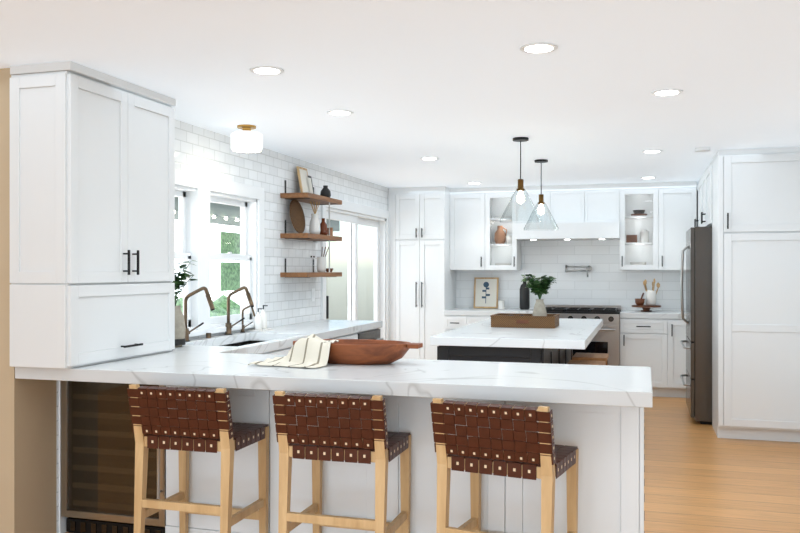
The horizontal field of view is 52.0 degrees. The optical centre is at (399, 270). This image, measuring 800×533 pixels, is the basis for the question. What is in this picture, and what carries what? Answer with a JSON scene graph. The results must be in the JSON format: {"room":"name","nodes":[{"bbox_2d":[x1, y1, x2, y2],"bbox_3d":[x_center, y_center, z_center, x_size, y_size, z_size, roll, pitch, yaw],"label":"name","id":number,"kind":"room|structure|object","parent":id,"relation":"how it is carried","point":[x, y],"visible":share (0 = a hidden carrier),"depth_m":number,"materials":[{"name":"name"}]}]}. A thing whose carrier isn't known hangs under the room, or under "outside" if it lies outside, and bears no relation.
{"room":"kitchen","nodes":[
{"label":"kitchen","id":0,"kind":"room"},
{"bbox_2d":[0,68,55,532],"bbox_3d":[-3.303,0.200,4.585,3.050,2.380,0.300,0,0,17],"label":"wall","id":1,"kind":"structure","parent":0,"point":[27,455],"depth_m":4.03,"materials":[{"name":"beige paint"}]},
{"bbox_2d":[56,119,388,532],"bbox_3d":[-0.956,0.200,7.381,0.150,2.380,6.400,0,0,17],"label":"wall","id":2,"kind":"structure","parent":0,"point":[206,152],"depth_m":6.90,"materials":[{"name":"tile"}]},
{"bbox_2d":[175,169,339,336],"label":"window","id":3,"kind":"structure","parent":2,"relation":"in","point":[198,197],"depth_m":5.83,"materials":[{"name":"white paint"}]},
{"bbox_2d":[280,180,341,277],"bbox_3d":[-0.775,-0.350,7.285,0.249,0.840,0.820,0,0,17],"label":"shelves","id":4,"kind":"object","parent":2,"relation":"attached to","point":[305,197],"depth_m":7.02,"materials":[{"name":"brown wood"}]},
{"bbox_2d":[289,166,332,271],"bbox_3d":[-0.782,-0.445,7.282,0.180,0.929,0.709,0,0,17],"label":"decorations","id":5,"kind":"object","parent":4,"relation":"on","point":[297,216],"visible":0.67,"depth_m":7.29,"materials":[{"name":"white ceramic"}]},
{"bbox_2d":[311,288,314,301],"bbox_3d":[-0.805,0.230,7.607,0.009,0.120,0.080,0,0,17],"label":"switch plate","id":6,"kind":"object","parent":2,"relation":"attached to","point":[312,294],"visible":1,"depth_m":7.59,"materials":[{"name":"white paint"}]},
{"bbox_2d":[321,197,388,339],"bbox_3d":[-0.506,0.340,8.838,0.160,2.100,2.130,0,0,17],"label":"slider","id":7,"kind":"object","parent":2,"relation":"attached to","point":[353,215],"visible":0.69,"depth_m":8.87,"materials":[{"name":"white paint"}]},
{"bbox_2d":[0,0,799,187],"bbox_3d":[0.253,-1.020,3.473,10.500,0.060,13.800,0,0,17],"label":"ceiling","id":8,"kind":"structure","parent":0,"point":[465,92],"depth_m":4.15,"materials":[{"name":"white paint"}]},
{"bbox_2d":[231,124,262,151],"bbox_3d":[-1.054,-0.906,5.636,0.216,0.168,0.216,0,0,17],"label":"ceiling light","id":9,"kind":"object","parent":8,"relation":"attached to","point":[246,139],"depth_m":5.56,"materials":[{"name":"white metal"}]},
{"bbox_2d":[249,66,283,74],"bbox_3d":[-0.659,-0.986,4.057,0.169,0.007,0.169,0,0,8],"label":"recessed light","id":10,"kind":"object","parent":8,"relation":"in","point":[261,70],"depth_m":4.04,"materials":[{"name":"white paint"}]},
{"bbox_2d":[326,110,352,115],"bbox_3d":[-0.376,-0.986,5.142,0.169,0.007,0.169,0,0,8],"label":"recessed light","id":11,"kind":"object","parent":8,"relation":"in","point":[331,112],"depth_m":5.12,"materials":[{"name":"white paint"}]},
{"bbox_2d":[420,157,438,159],"bbox_3d":[0.262,-0.986,7.247,0.169,0.007,0.169,0,0,8],"label":"recessed light","id":12,"kind":"object","parent":8,"relation":"in","point":[423,158],"depth_m":7.22,"materials":[{"name":"white paint"}]},
{"bbox_2d":[500,137,540,222],"bbox_3d":[0.904,-0.675,6.148,0.310,0.630,0.310,0,0,17],"label":"pendant light","id":13,"kind":"object","parent":8,"relation":"hanging from","point":[520,196],"visible":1,"depth_m":6.14,"materials":[{"name":"clear glass"}]},
{"bbox_2d":[520,42,557,53],"bbox_3d":[0.618,-0.986,3.645,0.169,0.007,0.169,0,0,8],"label":"recessed light","id":14,"kind":"object","parent":8,"relation":"in","point":[538,47],"depth_m":3.63,"materials":[{"name":"white paint"}]},
{"bbox_2d":[524,159,558,230],"bbox_3d":[1.270,-0.675,7.375,0.310,0.630,0.310,0,0,17],"label":"pendant light","id":15,"kind":"object","parent":8,"relation":"hanging from","point":[541,209],"visible":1,"depth_m":7.37,"materials":[{"name":"clear glass"}]},
{"bbox_2d":[641,150,662,152],"bbox_3d":[2.095,-0.986,6.816,0.169,0.007,0.169,0,0,8],"label":"recessed light","id":16,"kind":"object","parent":8,"relation":"in","point":[645,151],"depth_m":6.79,"materials":[{"name":"white paint"}]},
{"bbox_2d":[651,89,682,95],"bbox_3d":[1.483,-0.986,4.556,0.169,0.007,0.169,0,0,8],"label":"recessed light","id":17,"kind":"object","parent":8,"relation":"in","point":[663,92],"depth_m":4.54,"materials":[{"name":"white paint"}]},
{"bbox_2d":[695,147,709,151],"bbox_3d":[2.445,-0.975,6.628,0.119,0.030,0.119,0,0,8],"label":"recessed light","id":18,"kind":"object","parent":8,"relation":"in","point":[698,149],"depth_m":6.58,"materials":[{"name":"white paint"}]},
{"bbox_2d":[66,396,799,532],"bbox_3d":[0.253,1.420,3.473,10.500,0.060,13.800,0,0,17],"label":"floor","id":19,"kind":"structure","parent":0,"point":[700,478],"depth_m":5.44,"materials":[{"name":"brown wood"}]},
{"bbox_2d":[61,381,165,532],"bbox_3d":[-1.407,0.962,4.447,0.630,0.856,0.582,0,0,17],"label":"wine fridge","id":20,"kind":"object","parent":19,"relation":"on","point":[97,463],"visible":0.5,"depth_m":4.24,"materials":[{"name":"black glass"}]},
{"bbox_2d":[127,384,268,532],"bbox_3d":[-0.914,0.949,3.777,0.487,0.882,0.450,0,0,17],"label":"stool","id":21,"kind":"object","parent":19,"relation":"on","point":[225,436],"visible":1,"depth_m":3.62,"materials":[{"name":"brown leather"}]},
{"bbox_2d":[221,328,383,354],"bbox_3d":[-0.880,0.961,6.213,0.658,0.859,3.055,0,0,17],"label":"base","id":22,"kind":"object","parent":19,"relation":"on","point":[373,334],"visible":0.15,"depth_m":6.73,"materials":[{"name":"white"}]},
{"bbox_2d":[15,320,652,407],"bbox_3d":[0.109,0.500,5.472,2.977,0.060,3.950,0,0,17],"label":"countertop","id":23,"kind":"structure","parent":22,"relation":"on","point":[211,362],"depth_m":3.76,"materials":[{"name":"stone"}]},
{"bbox_2d":[10,61,175,368],"bbox_3d":[-1.576,-0.260,4.345,0.381,1.457,0.912,0,0,17],"label":"cabinet","id":24,"kind":"object","parent":23,"relation":"on","point":[92,214],"visible":1,"depth_m":4.01,"materials":[{"name":"white wood"}]},
{"bbox_2d":[172,260,196,346],"bbox_3d":[-1.375,0.204,5.041,0.272,0.530,0.226,0,0,17],"label":"potted plant","id":25,"kind":"object","parent":23,"relation":"on","point":[180,330],"visible":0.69,"depth_m":4.99,"materials":[{"name":"stone"}]},
{"bbox_2d":[184,286,214,341],"bbox_3d":[-1.318,0.288,5.388,0.243,0.362,0.091,0,0,17],"label":"faucet","id":26,"kind":"object","parent":23,"relation":"on","point":[210,303],"visible":0.85,"depth_m":5.38,"materials":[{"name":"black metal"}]},
{"bbox_2d":[224,286,253,334],"bbox_3d":[-1.157,0.292,5.945,0.233,0.354,0.091,0,0,17],"label":"faucet","id":27,"kind":"object","parent":23,"relation":"on","point":[228,326],"visible":1,"depth_m":5.93,"materials":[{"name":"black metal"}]},
{"bbox_2d":[206,305,273,337],"bbox_3d":[-1.181,0.372,6.066,0.130,0.194,0.888,0,0,17],"label":"soap dispensers","id":28,"kind":"object","parent":23,"relation":"on","point":[261,321],"visible":1,"depth_m":6.34,"materials":[{"name":"white ceramic"}]},
{"bbox_2d":[241,305,254,332],"bbox_3d":[-1.140,0.365,6.174,0.126,0.207,0.059,0,0,17],"label":"filter faucet","id":29,"kind":"object","parent":23,"relation":"on","point":[243,327],"visible":0.81,"depth_m":6.16,"materials":[{"name":"black metal"}]},
{"bbox_2d":[248,334,422,367],"bbox_3d":[-0.309,0.401,4.109,0.810,0.136,0.468,0,0,17],"label":"dough bowl","id":30,"kind":"object","parent":23,"relation":"on","point":[313,351],"visible":1,"depth_m":4.05,"materials":[{"name":"brown wood"}]},
{"bbox_2d":[248,334,338,367],"bbox_3d":[-0.519,0.400,4.131,0.396,0.132,0.391,0,0,17],"label":"towel","id":31,"kind":"object","parent":30,"relation":"hanging from","point":[312,351],"depth_m":4.07,"materials":[{"name":"beige fabric"}]},
{"bbox_2d":[272,391,410,532],"bbox_3d":[-0.238,0.949,3.575,0.487,0.882,0.450,0,0,17],"label":"stool","id":32,"kind":"object","parent":19,"relation":"on","point":[317,442],"visible":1,"depth_m":3.41,"materials":[{"name":"brown leather"}]},
{"bbox_2d":[58,381,643,532],"bbox_3d":[-0.304,0.961,4.133,2.949,0.858,0.552,0,0,17],"label":"base cabinet","id":33,"kind":"object","parent":19,"relation":"on","point":[608,441],"visible":0.31,"depth_m":3.73,"materials":[{"name":"white"}]},
{"bbox_2d":[388,186,455,359],"bbox_3d":[0.272,0.201,10.008,0.697,2.378,0.656,0,0,17],"label":"pantry","id":34,"kind":"object","parent":19,"relation":"on","point":[422,286],"visible":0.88,"depth_m":9.73,"materials":[{"name":"white wood"}]},
{"bbox_2d":[444,315,490,331],"bbox_3d":[1.117,0.961,9.741,1.076,0.858,0.686,0,0,17],"label":"base cabinet","id":35,"kind":"object","parent":19,"relation":"on","point":[452,322],"visible":0.12,"depth_m":9.55,"materials":[{"name":"white wood"}]},
{"bbox_2d":[444,308,685,318],"bbox_3d":[1.950,0.500,9.513,2.803,0.060,0.647,0,0,17],"label":"countertop","id":36,"kind":"structure","parent":35,"relation":"on","point":[653,314],"depth_m":9.36,"materials":[{"name":"stone"}]},
{"bbox_2d":[473,277,529,309],"bbox_3d":[1.233,0.279,9.947,0.722,0.379,0.146,0,0,30],"label":"decorations","id":37,"kind":"object","parent":36,"relation":"on","point":[485,292],"visible":0.9,"depth_m":10.03,"materials":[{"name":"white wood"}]},
{"bbox_2d":[632,278,660,311],"bbox_3d":[2.796,0.280,9.309,0.320,0.379,0.320,0,0,17],"label":"decorations","id":38,"kind":"object","parent":36,"relation":"on","point":[650,298],"visible":0.98,"depth_m":9.27,"materials":[{"name":"white ceramic"}]},
{"bbox_2d":[437,346,571,363],"bbox_3d":[0.939,0.961,6.858,0.799,0.858,2.360,0,0,17],"label":"kitchen island","id":39,"kind":"object","parent":19,"relation":"on","point":[512,354],"visible":0.21,"depth_m":5.75,"materials":[{"name":"black wood"}]},
{"bbox_2d":[430,318,602,348],"bbox_3d":[1.080,0.500,6.826,1.070,0.060,2.500,0,0,17],"label":"island countertop","id":40,"kind":"structure","parent":39,"relation":"on","point":[566,333],"depth_m":5.89,"materials":[{"name":"stone"}]},
{"bbox_2d":[490,313,559,327],"bbox_3d":[1.047,0.420,6.836,0.528,0.097,0.368,0,0,17],"label":"wooden tray","id":41,"kind":"object","parent":40,"relation":"on","point":[516,320],"visible":1,"depth_m":6.67,"materials":[{"name":"brown wood"}]},
{"bbox_2d":[509,274,556,315],"bbox_3d":[1.067,0.243,6.821,0.488,0.426,0.294,0,0,17],"label":"potted plant","id":42,"kind":"object","parent":41,"relation":"on","point":[538,287],"visible":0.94,"depth_m":6.74,"materials":[{"name":"plant"}]},
{"bbox_2d":[430,398,578,532],"bbox_3d":[0.436,0.949,3.333,0.486,0.882,0.449,0,0,27],"label":"stool","id":43,"kind":"object","parent":19,"relation":"on","point":[494,448],"visible":1,"depth_m":3.18,"materials":[{"name":"brown leather"}]},
{"bbox_2d":[545,304,620,365],"bbox_3d":[2.061,0.902,9.424,0.910,0.975,0.755,0,0,17],"label":"range","id":44,"kind":"object","parent":19,"relation":"on","point":[606,339],"visible":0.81,"depth_m":9.06,"materials":[{"name":"silver metal"}]},
{"bbox_2d":[567,360,605,364],"bbox_3d":[1.540,1.080,6.793,0.349,0.620,0.449,0,0,17],"label":"stool","id":45,"kind":"object","parent":19,"relation":"on","point":[584,362],"visible":0.1,"depth_m":6.83,"materials":[{"name":"brown wood"}]},
{"bbox_2d":[572,353,608,364],"bbox_3d":[1.726,1.080,7.416,0.349,0.620,0.449,0,0,17],"label":"stool","id":46,"kind":"object","parent":19,"relation":"on","point":[593,356],"visible":0.27,"depth_m":7.31,"materials":[{"name":"brown wood"}]},
{"bbox_2d":[620,318,685,397],"bbox_3d":[2.899,0.961,9.210,0.815,0.858,0.686,0,0,17],"label":"base cabinet","id":47,"kind":"object","parent":19,"relation":"on","point":[655,345],"visible":0.79,"depth_m":8.93,"materials":[{"name":"white wood"}]},
{"bbox_2d":[680,227,711,424],"bbox_3d":[3.148,0.500,7.707,0.970,1.780,0.910,0,0,17],"label":"fridge","id":48,"kind":"object","parent":19,"relation":"on","point":[698,321],"visible":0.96,"depth_m":7.37,"materials":[{"name":"grey metal"}]},
{"bbox_2d":[712,147,799,441],"bbox_3d":[3.035,0.201,6.891,0.720,2.378,0.659,0,0,17],"label":"pantry","id":49,"kind":"object","parent":19,"relation":"on","point":[755,293],"visible":1,"depth_m":6.64,"materials":[{"name":"white wood"}]},
{"bbox_2d":[456,240,685,310],"bbox_3d":[2.112,0.200,9.884,4.600,2.380,0.150,0,0,17],"label":"wall","id":50,"kind":"structure","parent":0,"point":[607,281],"depth_m":9.80,"materials":[{"name":"tile"}]},
{"bbox_2d":[450,193,520,269],"bbox_3d":[1.032,-0.458,9.921,0.810,0.915,0.389,0,0,17],"label":"upper cabinet","id":51,"kind":"object","parent":50,"relation":"attached to","point":[474,223],"visible":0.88,"depth_m":9.83,"materials":[{"name":"white painted wood"},{"name":"clear glass"},{"name":"black metal"}]},
{"bbox_2d":[494,217,511,264],"bbox_3d":[1.250,-0.329,9.871,0.235,0.619,0.220,0,0,17],"label":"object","id":52,"kind":"object","parent":51,"relation":"in","point":[501,236],"depth_m":9.84,"materials":[{"name":"brown ceramic"}]},
{"bbox_2d":[515,190,619,240],"bbox_3d":[1.967,-0.633,9.590,1.170,0.564,0.490,0,0,17],"label":"range hood","id":53,"kind":"object","parent":50,"relation":"attached to","point":[587,215],"visible":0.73,"depth_m":9.43,"materials":[{"name":"white painted wood"}]},
{"bbox_2d":[450,181,696,193],"bbox_3d":[1.996,-0.953,9.661,2.805,0.071,0.337,0,0,17],"label":"crown molding","id":54,"kind":"structure","parent":50,"relation":"attached to","point":[614,186],"depth_m":9.46,"materials":[{"name":"white wood"}]},
{"bbox_2d":[565,265,591,276],"bbox_3d":[2.117,0.005,9.726,0.310,0.150,0.147,0,0,17],"label":"pot filler","id":55,"kind":"object","parent":50,"relation":"attached to","point":[588,268],"depth_m":9.72,"materials":[{"name":"silver metal"}]},
{"bbox_2d":[620,188,696,269],"bbox_3d":[2.937,-0.458,9.353,0.825,0.915,0.389,0,0,17],"label":"upper cabinet","id":56,"kind":"object","parent":50,"relation":"attached to","point":[667,221],"visible":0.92,"depth_m":9.21,"materials":[{"name":"white painted wood"},{"name":"clear glass"}]},
{"bbox_2d":[626,210,648,264],"bbox_3d":[2.733,-0.353,9.429,0.250,0.669,0.180,0,0,17],"label":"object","id":57,"kind":"object","parent":56,"relation":"in","point":[632,238],"depth_m":9.38,"materials":[{"name":"white ceramic"}]},
{"bbox_2d":[694,184,697,226],"bbox_3d":[3.582,-0.699,8.762,0.740,0.578,1.153,0,0,17],"label":"upper cabinet","id":58,"kind":"object","parent":50,"relation":"attached to","point":[695,220],"depth_m":9.18,"materials":[{"name":"white wood"}]},
{"bbox_2d":[698,161,711,226],"bbox_3d":[3.285,-0.699,7.767,0.740,0.578,1.154,0,0,17],"label":"upper cabinet","id":59,"kind":"object","parent":0,"relation":"attached to","point":[704,201],"depth_m":7.81,"materials":[{"name":"white wood"}]}
]}

